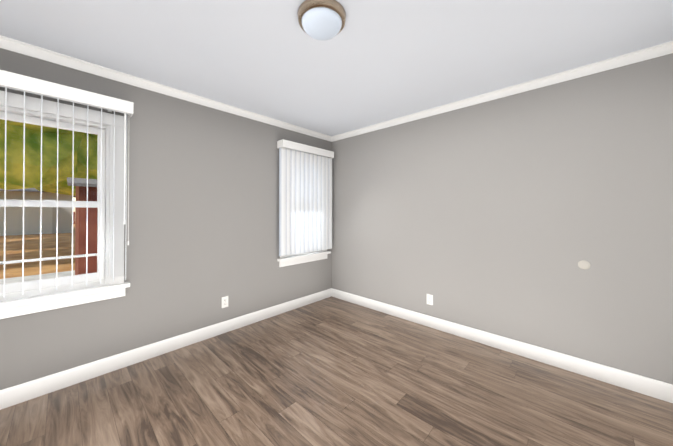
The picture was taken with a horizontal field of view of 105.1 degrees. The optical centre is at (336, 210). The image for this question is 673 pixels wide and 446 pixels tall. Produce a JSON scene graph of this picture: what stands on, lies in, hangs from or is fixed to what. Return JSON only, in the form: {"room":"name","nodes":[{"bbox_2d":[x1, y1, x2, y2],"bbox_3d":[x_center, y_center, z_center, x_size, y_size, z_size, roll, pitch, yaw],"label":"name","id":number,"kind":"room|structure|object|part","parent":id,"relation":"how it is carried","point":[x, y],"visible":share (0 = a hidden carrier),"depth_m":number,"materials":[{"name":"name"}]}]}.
{"room":"empty bedroom","nodes":[
{"label":"empty bedroom","id":0,"kind":"room"},
{"bbox_2d":[0,48,331,389],"bbox_3d":[-1.424,0.088,2.639,0.150,2.440,4.080,0,-1,43],"label":"wall","id":1,"kind":"structure","parent":0,"point":[203,210],"depth_m":2.44,"materials":[{"name":"grey paint"}]},
{"bbox_2d":[0,90,129,318],"bbox_3d":[-2.116,-0.034,1.905,0.269,1.494,0.900,0,-1,43],"label":"window","id":2,"kind":"structure","parent":1,"relation":"in","point":[14,303],"depth_m":1.98,"materials":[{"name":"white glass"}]},
{"bbox_3d":[-2.192,0.373,1.973,0.061,0.070,0.830,0,-1,43],"label":"window guard rail","id":3,"kind":"part","parent":2,"relation":"part of","materials":[{"name":"white metal"}]},
{"bbox_2d":[0,70,133,297],"bbox_3d":[-2.015,-0.161,1.810,0.126,1.442,0.910,0,-1,43],"label":"window blinds","id":4,"kind":"object","parent":2,"relation":"attached to","point":[19,82],"visible":1,"depth_m":1.83,"materials":[{"name":"plastic"}]},
{"bbox_2d":[0,35,331,141],"bbox_3d":[-1.356,-1.097,2.583,0.036,0.070,3.780,0,-1,43],"label":"crown molding","id":5,"kind":"structure","parent":1,"relation":"attached to","point":[34,51],"depth_m":2.19,"materials":[{"name":"white wood"}]},
{"bbox_2d":[0,288,331,409],"bbox_3d":[-1.363,1.248,2.574,0.016,0.120,3.780,0,-1,43],"label":"baseboard","id":6,"kind":"structure","parent":1,"relation":"attached to","point":[35,388],"depth_m":2.18,"materials":[{"name":"white wood"}]},
{"bbox_2d":[222,296,227,307],"bbox_3d":[-1.194,0.984,2.760,0.008,0.114,0.070,0,-1,43],"label":"outlet","id":7,"kind":"object","parent":1,"relation":"attached to","point":[224,301],"visible":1,"depth_m":2.76,"materials":[{"name":"plastic"}]},
{"bbox_2d":[277,249,330,266],"bbox_3d":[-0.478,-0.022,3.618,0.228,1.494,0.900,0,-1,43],"label":"window sill","id":8,"kind":"structure","parent":1,"relation":"in","point":[291,259],"depth_m":3.51,"materials":[{"name":"white wood"}]},
{"bbox_2d":[277,139,333,255],"bbox_3d":[-0.392,-0.149,3.537,0.126,1.442,0.924,0,-1,43],"label":"window blinds","id":9,"kind":"object","parent":1,"relation":"attached to","point":[305,199],"visible":1,"depth_m":3.47,"materials":[{"name":"plastic"}]},
{"bbox_2d":[0,296,672,445],"bbox_3d":[-0.148,1.350,1.432,3.650,0.100,4.080,0,-1,43],"label":"floor","id":10,"kind":"structure","parent":0,"point":[331,371],"depth_m":1.78,"materials":[{"name":"laminate"}]},
{"bbox_2d":[0,0,672,135],"bbox_3d":[-0.148,-1.200,1.449,3.650,0.120,4.080,0,-1,43],"label":"ceiling","id":11,"kind":"structure","parent":0,"point":[372,62],"depth_m":1.78,"materials":[{"name":"white paint"}]},
{"bbox_2d":[297,0,345,40],"bbox_3d":[-0.086,-1.085,1.514,0.284,0.110,0.284,0,-1,43],"label":"lamp","id":12,"kind":"object","parent":11,"relation":"attached to","point":[322,20],"visible":1,"depth_m":1.44,"materials":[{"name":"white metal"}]},
{"bbox_2d":[332,53,672,384],"bbox_3d":[1.197,0.090,2.872,3.350,2.440,0.150,0,-1,43],"label":"wall","id":13,"kind":"structure","parent":0,"point":[503,216],"depth_m":2.26,"materials":[{"name":"grey paint"}]},
{"bbox_2d":[427,294,432,304],"bbox_3d":[1.048,1.005,2.897,0.070,0.114,0.008,0,-1,43],"label":"outlet","id":14,"kind":"object","parent":13,"relation":"attached to","point":[429,299],"visible":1,"depth_m":2.89,"materials":[{"name":"plastic"}]},
{"bbox_2d":[332,288,672,402],"bbox_3d":[1.142,1.249,2.803,3.294,0.120,0.016,0,-1,43],"label":"baseboard","id":15,"kind":"structure","parent":13,"relation":"attached to","point":[647,386],"depth_m":2.24,"materials":[{"name":"white wood"}]},
{"bbox_2d":[332,41,672,141],"bbox_3d":[1.137,-1.096,2.809,3.240,0.070,0.036,0,-1,43],"label":"crown molding","id":16,"kind":"structure","parent":13,"relation":"attached to","point":[663,49],"depth_m":2.26,"materials":[{"name":"white wood"}]},
{"bbox_2d":[578,260,589,268],"bbox_3d":[1.963,0.434,2.042,0.072,0.072,0.006,0,-1,43],"label":"cap","id":17,"kind":"object","parent":13,"relation":"attached to","point":[583,264],"visible":1,"depth_m":2.04,"materials":[{"name":"white plastic"}]},
{"label":"outside","id":18,"kind":"structure","parent":0,"visible":0},
{"bbox_2d":[0,224,74,278],"bbox_3d":[-25.635,2.083,27.971,69.849,0.200,120.000,0,-1,43],"label":"ground","id":19,"kind":"structure","parent":18,"point":[13,246],"depth_m":11.38,"materials":[{"name":"brown soil"}]},
{"bbox_2d":[0,270,74,284],"bbox_3d":[-10.112,1.808,4.808,0.800,0.030,15.500,0,-1,43],"label":"concrete path","id":20,"kind":"structure","parent":19,"relation":"on","point":[35,277],"depth_m":6.92,"materials":[{"name":"grey concrete"}]},
{"bbox_2d":[0,188,75,235],"bbox_3d":[-29.349,-0.760,21.738,9.800,5.400,10.600,0,-1,43],"label":"house","id":21,"kind":"structure","parent":19,"relation":"on","point":[13,216],"depth_m":20.61,"materials":[{"name":"paint"}]},
{"bbox_2d":[0,119,97,195],"bbox_3d":[-10.151,-2.259,7.982,5.858,8.209,7.395,0,-1,43],"label":"tree","id":22,"kind":"object","parent":19,"relation":"on","point":[14,149],"depth_m":7.51,"materials":[{"name":"green plant"}]},
{"bbox_2d":[67,177,97,274],"bbox_3d":[-4.900,0.515,6.493,2.200,2.640,2.620,0,-1,43],"label":"shed","id":23,"kind":"object","parent":19,"relation":"on","point":[80,240],"depth_m":5.11,"materials":[{"name":"red wood"}]},
{"bbox_2d":[77,133,96,171],"bbox_3d":[-8.768,-2.302,10.929,7.479,8.336,6.315,0,-1,43],"label":"tree","id":24,"kind":"object","parent":19,"relation":"on","point":[82,156],"depth_m":8.76,"materials":[{"name":"green plant"}]}
]}

